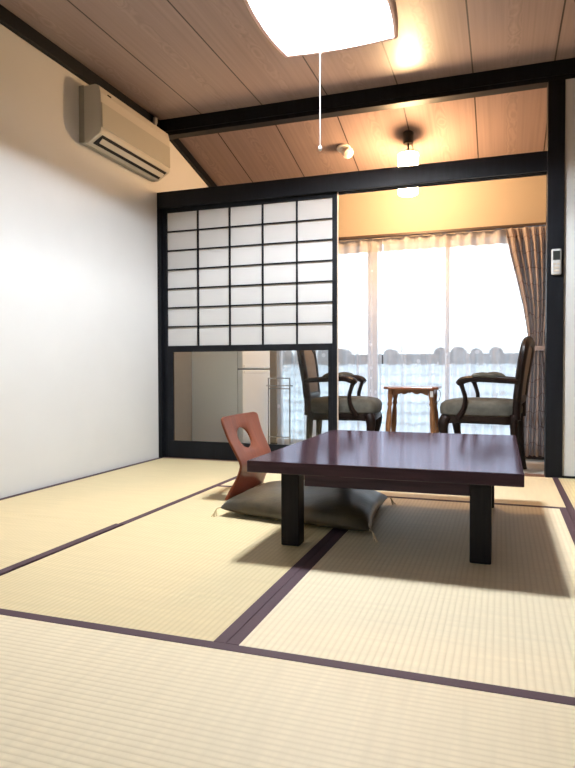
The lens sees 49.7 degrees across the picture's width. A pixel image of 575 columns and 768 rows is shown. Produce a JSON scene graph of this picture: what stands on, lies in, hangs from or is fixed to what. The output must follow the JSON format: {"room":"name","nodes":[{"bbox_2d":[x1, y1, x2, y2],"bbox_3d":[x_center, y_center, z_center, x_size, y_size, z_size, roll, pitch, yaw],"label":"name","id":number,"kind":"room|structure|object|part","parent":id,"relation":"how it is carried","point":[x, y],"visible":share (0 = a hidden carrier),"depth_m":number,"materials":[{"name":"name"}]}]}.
{"room":"japanese tatami room","nodes":[
{"label":"japanese tatami room","id":0,"kind":"room"},
{"bbox_2d":[0,24,207,497],"bbox_3d":[-1.530,-0.674,2.870,0.100,2.610,5.820,0,1,19],"label":"wall","id":1,"kind":"structure","parent":0,"point":[79,289],"depth_m":3.53,"materials":[{"name":"paint"}]},
{"bbox_2d":[0,4,159,127],"bbox_3d":[-1.670,-1.786,2.246,0.030,0.076,4.600,0,1,19],"label":"trim","id":2,"kind":"structure","parent":1,"relation":"attached to","point":[9,20],"depth_m":3.42,"materials":[{"name":"black wood"}]},
{"bbox_2d":[79,84,169,181],"bbox_3d":[-1.013,-1.625,3.961,0.156,0.435,0.791,0,1,19],"label":"air conditioner","id":3,"kind":"object","parent":1,"relation":"attached to","point":[109,127],"visible":1,"depth_m":3.79,"materials":[{"name":"beige plastic"}]},
{"bbox_2d":[93,135,165,178],"bbox_3d":[-0.985,-1.432,3.956,0.067,0.041,0.727,0,1,19],"label":"vent","id":4,"kind":"object","parent":3,"relation":"attached to","point":[110,145],"depth_m":3.91,"materials":[{"name":"white plastic"}]},
{"bbox_3d":[-0.943,-1.559,3.939,0.010,0.146,0.775,0,1,19],"label":"panel","id":5,"kind":"part","parent":3,"relation":"part of","materials":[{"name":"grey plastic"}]},
{"bbox_2d":[157,209,164,457],"bbox_3d":[-0.903,-0.332,4.503,0.028,1.846,0.100,0,1,19],"label":"trim","id":6,"kind":"structure","parent":1,"relation":"attached to","point":[159,211],"depth_m":4.46,"materials":[{"name":"black wood"}]},
{"bbox_2d":[174,352,191,440],"bbox_3d":[-0.829,-0.244,4.743,0.012,1.660,0.393,0,1,19],"label":"wall","id":7,"kind":"structure","parent":1,"relation":"attached to","point":[182,361],"depth_m":4.80,"materials":[{"name":"beige paint"}]},
{"bbox_2d":[169,139,216,186],"bbox_3d":[-0.706,-1.726,5.047,0.030,0.342,1.120,0,1,19],"label":"trim","id":8,"kind":"structure","parent":1,"relation":"attached to","point":[177,143],"depth_m":4.90,"materials":[{"name":"black wood"}]},
{"bbox_2d":[157,151,547,209],"bbox_3d":[0.303,-1.304,4.065,2.582,0.114,0.100,0,1,19],"label":"beam","id":9,"kind":"structure","parent":1,"relation":"attached to","point":[530,164],"depth_m":3.94,"materials":[{"name":"black wood"}]},
{"bbox_2d":[163,457,544,476],"bbox_3d":[0.320,0.568,4.104,2.554,0.061,0.100,0,1,19],"label":"trim","id":10,"kind":"structure","parent":1,"relation":"attached to","point":[525,474],"depth_m":4.33,"materials":[{"name":"brown wood"}]},
{"bbox_2d":[163,192,337,460],"bbox_3d":[-0.280,-0.367,4.279,1.294,1.803,0.018,0,1,19],"label":"screen","id":11,"kind":"object","parent":10,"relation":"on","point":[253,275],"visible":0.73,"depth_m":4.26,"materials":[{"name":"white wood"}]},
{"bbox_3d":[-0.281,0.472,4.300,1.225,0.124,0.018,0,1,19],"label":"rail","id":12,"kind":"part","parent":11,"relation":"part of","materials":[{"name":"black wood"}]},
{"bbox_3d":[-0.285,-1.246,4.260,1.225,0.046,0.018,0,1,19],"label":"rail","id":13,"kind":"part","parent":11,"relation":"part of","materials":[{"name":"black wood"}]},
{"bbox_3d":[-0.283,-0.249,4.283,1.225,0.044,0.018,0,1,19],"label":"rail","id":14,"kind":"part","parent":11,"relation":"part of","materials":[{"name":"black wood"}]},
{"bbox_2d":[0,0,574,119],"bbox_3d":[-0.029,-1.854,1.680,3.500,0.080,4.600,0,1,19],"label":"ceiling","id":15,"kind":"structure","parent":0,"point":[172,58],"depth_m":3.43,"materials":[{"name":"brown wood"}]},
{"bbox_2d":[244,0,397,150],"bbox_3d":[0.161,-1.435,2.727,0.606,0.807,0.606,0,1,19],"label":"ceiling lamp","id":16,"kind":"object","parent":15,"relation":"hanging from","point":[295,28],"visible":1,"depth_m":2.95,"materials":[{"name":"white plastic"}]},
{"bbox_3d":[0.144,-1.413,2.744,0.004,0.721,0.004,1,2,41],"label":"pull cord","id":17,"kind":"part","parent":16,"relation":"part of","materials":[{"name":"white fabric"}]},
{"bbox_3d":[0.161,-1.703,2.720,0.572,0.186,0.572,0,1,19],"label":"lamp shade","id":18,"kind":"part","parent":16,"relation":"part of","materials":[{"name":"white plastic"}]},
{"bbox_2d":[179,88,546,185],"bbox_3d":[0.594,-1.789,4.598,2.780,0.400,1.280,0,1,19],"label":"ceiling","id":19,"kind":"structure","parent":0,"point":[513,122],"depth_m":4.49,"materials":[{"name":"brown wood"}]},
{"bbox_2d":[337,144,353,158],"bbox_3d":[0.429,-1.719,4.609,0.130,0.102,0.105,1,1,26],"label":"ceiling spotlight","id":20,"kind":"object","parent":19,"relation":"attached to","point":[346,150],"visible":1,"depth_m":4.57,"materials":[{"name":"white metal"}]},
{"bbox_3d":[0.455,-1.699,4.586,0.080,0.047,0.079,-42,-22,6],"label":"bulb","id":21,"kind":"part","parent":20,"relation":"part of","materials":[{"name":"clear glass"}]},
{"bbox_2d":[398,130,418,196],"bbox_3d":[0.854,-1.562,4.397,0.146,0.450,0.146,0,1,19],"label":"pendant lamp","id":22,"kind":"object","parent":19,"relation":"hanging from","point":[407,157],"visible":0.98,"depth_m":4.36,"materials":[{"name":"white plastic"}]},
{"bbox_3d":[0.855,-1.480,4.399,0.142,0.288,0.142,0,1,19],"label":"lamp shade","id":23,"kind":"part","parent":22,"relation":"part of","materials":[{"name":"white glass"}]},
{"bbox_2d":[265,175,545,442],"bbox_3d":[0.798,-0.609,5.212,2.980,2.360,0.120,0,1,19],"label":"wall","id":24,"kind":"structure","parent":0,"point":[512,201],"depth_m":4.98,"materials":[{"name":"beige paint"}]},
{"bbox_2d":[270,443,543,459],"bbox_3d":[0.778,0.548,5.175,2.780,0.048,0.015,0,1,19],"label":"baseboard","id":25,"kind":"structure","parent":24,"relation":"attached to","point":[529,456],"depth_m":4.79,"materials":[{"name":"brown wood"}]},
{"bbox_2d":[338,222,545,240],"bbox_3d":[0.970,-1.201,5.009,2.270,0.020,0.125,0,1,19],"label":"rail","id":26,"kind":"object","parent":24,"relation":"attached to","point":[542,223],"visible":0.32,"depth_m":4.87,"materials":[{"name":"brown wood"}]},
{"bbox_2d":[277,238,382,444],"bbox_3d":[0.342,-0.327,5.222,0.923,1.727,0.102,0,1,19],"label":"lace curtain","id":27,"kind":"object","parent":26,"relation":"hanging from","point":[360,279],"visible":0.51,"depth_m":5.16,"materials":[{"name":"white fabric"}]},
{"bbox_2d":[383,229,524,434],"bbox_3d":[1.290,-0.321,4.896,1.088,1.727,0.103,0,1,19],"label":"lace curtain","id":28,"kind":"object","parent":26,"relation":"hanging from","point":[447,297],"visible":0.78,"depth_m":4.90,"materials":[{"name":"white fabric"}]},
{"bbox_2d":[505,226,545,456],"bbox_3d":[1.836,-0.315,4.656,0.392,1.715,0.102,0,1,19],"label":"drape","id":29,"kind":"object","parent":26,"relation":"hanging from","point":[527,246],"visible":0.63,"depth_m":4.65,"materials":[{"name":"beige fabric"}]},
{"bbox_2d":[523,459,543,473],"bbox_3d":[0.188,0.690,2.354,3.740,0.100,6.140,0,1,19],"label":"floor","id":30,"kind":"structure","parent":0,"point":[534,466],"depth_m":4.42,"materials":[{"name":"wood"}]},
{"bbox_2d":[0,513,121,575],"bbox_3d":[-1.231,0.614,2.278,0.864,0.061,0.877,0,1,19],"label":"mat","id":31,"kind":"object","parent":30,"relation":"on","point":[25,540],"visible":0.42,"depth_m":2.38,"materials":[{"name":"wicker"}]},
{"bbox_2d":[0,458,239,525],"bbox_3d":[-0.799,0.584,3.515,0.876,0.061,1.740,0,1,19],"label":"mat","id":32,"kind":"object","parent":30,"relation":"on","point":[124,495],"visible":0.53,"depth_m":3.22,"materials":[{"name":"wicker"}]},
{"bbox_2d":[0,486,339,642],"bbox_3d":[-0.262,0.609,2.408,0.855,0.061,1.753,0,1,19],"label":"mat","id":33,"kind":"object","parent":30,"relation":"on","point":[178,569],"visible":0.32,"depth_m":1.94,"materials":[{"name":"wicker"}]},
{"bbox_2d":[221,412,270,499],"bbox_3d":[-0.049,0.358,3.131,0.456,0.405,0.488,0,1,19],"label":"chair","id":34,"kind":"object","parent":33,"relation":"on","point":[249,421],"visible":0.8,"depth_m":3.16,"materials":[{"name":"red wood"}]},
{"bbox_2d":[211,481,395,542],"bbox_3d":[0.099,0.515,2.760,0.754,0.108,0.791,0,1,19],"label":"floor cushion","id":35,"kind":"object","parent":33,"relation":"on","point":[339,508],"visible":0.81,"depth_m":2.58,"materials":[{"name":"grey fabric"}]},
{"bbox_2d":[247,430,523,564],"bbox_3d":[0.470,0.413,2.541,0.895,0.320,1.150,0,1,19],"label":"table","id":36,"kind":"object","parent":33,"relation":"on","point":[471,465],"visible":0.94,"depth_m":2.14,"materials":[{"name":"brown wood"}]},
{"bbox_3d":[0.019,0.441,2.256,0.068,0.280,0.068,0,1,19],"label":"leg","id":37,"kind":"part","parent":36,"relation":"part of","materials":[{"name":"black wood"}]},
{"bbox_3d":[0.636,0.444,2.043,0.068,0.280,0.068,0,1,19],"label":"leg","id":38,"kind":"part","parent":36,"relation":"part of","materials":[{"name":"black wood"}]},
{"bbox_3d":[0.917,0.425,2.859,0.068,0.280,0.068,0,1,19],"label":"leg","id":39,"kind":"part","parent":36,"relation":"part of","materials":[{"name":"black wood"}]},
{"bbox_2d":[192,351,269,443],"bbox_3d":[-0.456,-0.015,5.150,0.452,1.180,0.600,0,1,19],"label":"refrigerator","id":40,"kind":"object","parent":30,"relation":"on","point":[224,383],"visible":0.61,"depth_m":4.89,"materials":[{"name":"white metal"}]},
{"bbox_3d":[-0.269,-0.365,5.077,0.043,0.476,0.600,0,1,19],"label":"door","id":41,"kind":"part","parent":40,"relation":"part of","materials":[{"name":"white ceramic"}]},
{"bbox_3d":[-0.268,0.215,5.091,0.043,0.662,0.600,0,1,19],"label":"door","id":42,"kind":"part","parent":40,"relation":"part of","materials":[{"name":"white ceramic"}]},
{"bbox_3d":[-0.245,-0.144,5.074,0.006,0.022,0.560,0,1,19],"label":"handle","id":43,"kind":"part","parent":40,"relation":"part of","materials":[{"name":"white plastic"}]},
{"bbox_3d":[-0.245,-0.098,5.075,0.006,0.022,0.560,0,1,19],"label":"handle","id":44,"kind":"part","parent":40,"relation":"part of","materials":[{"name":"white plastic"}]},
{"bbox_2d":[266,378,292,444],"bbox_3d":[-0.055,0.260,5.188,0.238,0.627,0.200,0,1,19],"label":"towel stand","id":45,"kind":"object","parent":30,"relation":"on","point":[268,385],"visible":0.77,"depth_m":5.16,"materials":[{"name":"silver metal"}]},
{"bbox_3d":[-0.160,0.255,5.224,0.011,0.607,0.011,1,2,41],"label":"post","id":46,"kind":"part","parent":45,"relation":"part of","materials":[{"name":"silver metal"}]},
{"bbox_3d":[0.020,0.256,5.162,0.011,0.607,0.011,0,1,-3],"label":"post","id":47,"kind":"part","parent":45,"relation":"part of","materials":[{"name":"silver metal"}]},
{"bbox_2d":[0,608,574,767],"bbox_3d":[-0.273,0.641,1.019,1.740,0.061,0.877,0,1,19],"label":"mat","id":48,"kind":"object","parent":30,"relation":"on","point":[74,693],"visible":1,"depth_m":1.16,"materials":[{"name":"wicker"}]},
{"bbox_2d":[297,350,381,438],"bbox_3d":[0.393,0.134,4.568,0.592,0.918,0.555,0,1,14],"label":"armchair","id":49,"kind":"object","parent":30,"relation":"on","point":[368,409],"visible":0.69,"depth_m":4.40,"materials":[{"name":"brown wood"}]},
{"bbox_3d":[0.144,0.140,4.453,0.058,0.163,0.054,0,1,14],"label":"post","id":50,"kind":"part","parent":49,"relation":"part of","materials":[{"name":"brown wood"}]},
{"bbox_3d":[0.158,-0.101,4.622,0.108,0.450,0.473,0,1,14],"label":"frame","id":51,"kind":"part","parent":49,"relation":"part of","materials":[{"name":"brown wood"}]},
{"bbox_3d":[0.151,0.391,4.458,0.078,0.403,0.050,0,1,14],"label":"leg","id":52,"kind":"part","parent":49,"relation":"part of","materials":[{"name":"brown wood"}]},
{"bbox_3d":[0.161,-0.102,4.622,0.082,0.346,0.367,0,1,14],"label":"panel","id":53,"kind":"part","parent":49,"relation":"part of","materials":[{"name":"beige fabric"}]},
{"bbox_3d":[0.236,0.383,4.792,0.078,0.403,0.050,0,1,14],"label":"leg","id":54,"kind":"part","parent":49,"relation":"part of","materials":[{"name":"brown wood"}]},
{"bbox_3d":[0.298,-0.026,4.348,0.394,0.070,0.072,0,1,20],"label":"arm","id":55,"kind":"part","parent":49,"relation":"part of","materials":[{"name":"brown wood"}]},
{"bbox_2d":[311,396,381,413],"bbox_3d":[0.428,0.145,4.559,0.521,0.114,0.474,0,1,14],"label":"seat cushion","id":56,"kind":"object","parent":49,"relation":"on","point":[346,404],"depth_m":4.35,"materials":[{"name":"grey fabric"}]},
{"bbox_3d":[0.428,0.228,4.561,0.501,0.052,0.454,0,1,14],"label":"seat rail","id":57,"kind":"part","parent":49,"relation":"part of","materials":[{"name":"brown wood"}]},
{"bbox_3d":[0.414,-0.037,4.798,0.394,0.070,0.072,0,1,8],"label":"arm","id":58,"kind":"part","parent":49,"relation":"part of","materials":[{"name":"brown wood"}]},
{"bbox_3d":[0.572,0.399,4.309,0.075,0.399,0.087,-1,1,-23],"label":"leg","id":59,"kind":"part","parent":49,"relation":"part of","materials":[{"name":"brown wood"}]},
{"bbox_3d":[0.677,0.389,4.720,0.087,0.399,0.075,-1,2,-38],"label":"leg","id":60,"kind":"part","parent":49,"relation":"part of","materials":[{"name":"brown wood"}]},
{"bbox_2d":[219,473,566,508],"bbox_3d":[0.582,0.581,3.503,1.740,0.061,0.864,0,1,19],"label":"mat","id":61,"kind":"object","parent":30,"relation":"on","point":[542,492],"visible":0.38,"depth_m":3.12,"materials":[{"name":"wicker"}]},
{"bbox_2d":[227,498,574,696],"bbox_3d":[0.561,0.613,2.124,0.883,0.061,1.753,0,1,19],"label":"mat","id":62,"kind":"object","parent":30,"relation":"on","point":[413,599],"visible":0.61,"depth_m":1.69,"materials":[{"name":"wicker"}]},
{"bbox_2d":[383,386,441,432],"bbox_3d":[0.898,0.303,4.410,0.395,0.573,0.325,0,1,19],"label":"side table","id":63,"kind":"object","parent":30,"relation":"on","point":[393,391],"visible":0.71,"depth_m":4.33,"materials":[{"name":"brown wood"}]},
{"bbox_3d":[0.710,0.314,4.353,0.069,0.556,0.040,0,1,-10],"label":"leg","id":64,"kind":"part","parent":63,"relation":"part of","materials":[{"name":"brown wood"}]},
{"bbox_3d":[0.786,0.308,4.574,0.040,0.556,0.069,-1,2,-42],"label":"leg","id":65,"kind":"part","parent":63,"relation":"part of","materials":[{"name":"brown wood"}]},
{"bbox_3d":[0.995,0.315,4.255,0.040,0.556,0.069,-1,2,-42],"label":"leg","id":66,"kind":"part","parent":63,"relation":"part of","materials":[{"name":"brown wood"}]},
{"bbox_3d":[1.071,0.310,4.476,0.069,0.556,0.040,0,1,-10],"label":"leg","id":67,"kind":"part","parent":63,"relation":"part of","materials":[{"name":"brown wood"}]},
{"bbox_2d":[438,336,534,469],"bbox_3d":[1.359,0.140,4.239,0.592,0.918,0.555,1,1,26],"label":"armchair","id":68,"kind":"object","parent":30,"relation":"on","point":[469,410],"visible":0.8,"depth_m":4.05,"materials":[{"name":"brown wood"}]},
{"bbox_3d":[1.052,0.402,4.161,0.087,0.399,0.075,-1,1,-26],"label":"leg","id":69,"kind":"part","parent":68,"relation":"part of","materials":[{"name":"brown wood"}]},
{"bbox_3d":[1.241,0.392,4.541,0.075,0.399,0.087,0,1,-11],"label":"leg","id":70,"kind":"part","parent":68,"relation":"part of","materials":[{"name":"brown wood"}]},
{"bbox_2d":[440,397,522,416],"bbox_3d":[1.328,0.151,4.255,0.521,0.114,0.474,1,1,26],"label":"seat cushion","id":71,"kind":"object","parent":68,"relation":"on","point":[463,406],"depth_m":4.05,"materials":[{"name":"grey fabric"}]},
{"bbox_3d":[1.328,0.234,4.257,0.501,0.052,0.454,1,1,26],"label":"seat rail","id":72,"kind":"part","parent":68,"relation":"part of","materials":[{"name":"brown wood"}]},
{"bbox_3d":[1.292,-0.020,4.015,0.392,0.070,0.100,1,1,26],"label":"arm","id":73,"kind":"part","parent":68,"relation":"part of","materials":[{"name":"brown wood"}]},
{"bbox_3d":[1.468,0.399,3.998,0.078,0.403,0.050,1,1,26],"label":"leg","id":74,"kind":"part","parent":68,"relation":"part of","materials":[{"name":"brown wood"}]},
{"bbox_3d":[1.473,0.148,3.989,0.058,0.163,0.054,1,1,26],"label":"post","id":75,"kind":"part","parent":68,"relation":"part of","materials":[{"name":"brown wood"}]},
{"bbox_3d":[1.622,0.392,4.306,0.078,0.403,0.050,1,1,26],"label":"leg","id":76,"kind":"part","parent":68,"relation":"part of","materials":[{"name":"brown wood"}]},
{"bbox_3d":[1.627,0.140,4.299,0.058,0.163,0.054,1,1,26],"label":"post","id":77,"kind":"part","parent":68,"relation":"part of","materials":[{"name":"brown wood"}]},
{"bbox_3d":[1.575,-0.092,4.125,0.108,0.450,0.473,1,1,26],"label":"frame","id":78,"kind":"part","parent":68,"relation":"part of","materials":[{"name":"brown wood"}]},
{"bbox_3d":[1.573,-0.093,4.127,0.081,0.346,0.367,1,1,26],"label":"panel","id":79,"kind":"part","parent":68,"relation":"part of","materials":[{"name":"brown wood"}]},
{"bbox_2d":[552,477,574,524],"bbox_3d":[1.678,0.599,2.658,0.878,0.061,1.748,0,1,19],"label":"mat","id":80,"kind":"object","parent":30,"relation":"on","point":[565,486],"visible":0.72,"depth_m":3.19,"materials":[{"name":"wicker"}]},
{"bbox_2d":[562,78,574,475],"bbox_3d":[2.004,-0.577,3.503,0.826,2.370,0.088,0,1,19],"label":"wall","id":81,"kind":"structure","parent":0,"point":[568,451],"depth_m":3.59,"materials":[{"name":"paint"}]},
{"bbox_2d":[160,58,574,139],"bbox_3d":[0.736,-1.827,3.903,3.500,0.141,0.100,0,1,19],"label":"ceiling beam","id":82,"kind":"structure","parent":81,"relation":"attached to","point":[537,75],"depth_m":3.92,"materials":[{"name":"black wood"}]},
{"bbox_2d":[544,79,565,477],"bbox_3d":[1.569,-0.573,3.649,0.092,2.358,0.114,0,1,19],"label":"pillar","id":83,"kind":"structure","parent":81,"relation":"attached to","point":[555,140],"depth_m":3.60,"materials":[{"name":"black wood"}]},
{"bbox_2d":[551,249,561,274],"bbox_3d":[1.551,-0.704,3.581,0.054,0.150,0.022,0,1,19],"label":"remote control","id":84,"kind":"object","parent":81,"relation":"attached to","point":[556,254],"visible":1,"depth_m":3.57,"materials":[{"name":"white plastic"}]},
{"bbox_2d":[562,476,574,478],"bbox_3d":[1.990,0.573,3.482,0.826,0.072,0.012,0,1,19],"label":"baseboard","id":85,"kind":"structure","parent":81,"relation":"attached to","point":[570,477],"depth_m":3.60,"materials":[{"name":"black wood"}]},
{"label":"outside","id":86,"kind":"structure","parent":0,"visible":0},
{"bbox_2d":[296,354,458,430],"bbox_3d":[2.661,2.021,8.939,18.092,5.200,5.300,0,1,19],"label":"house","id":87,"kind":"structure","parent":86,"point":[382,389],"depth_m":9.11,"materials":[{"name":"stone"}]}
]}

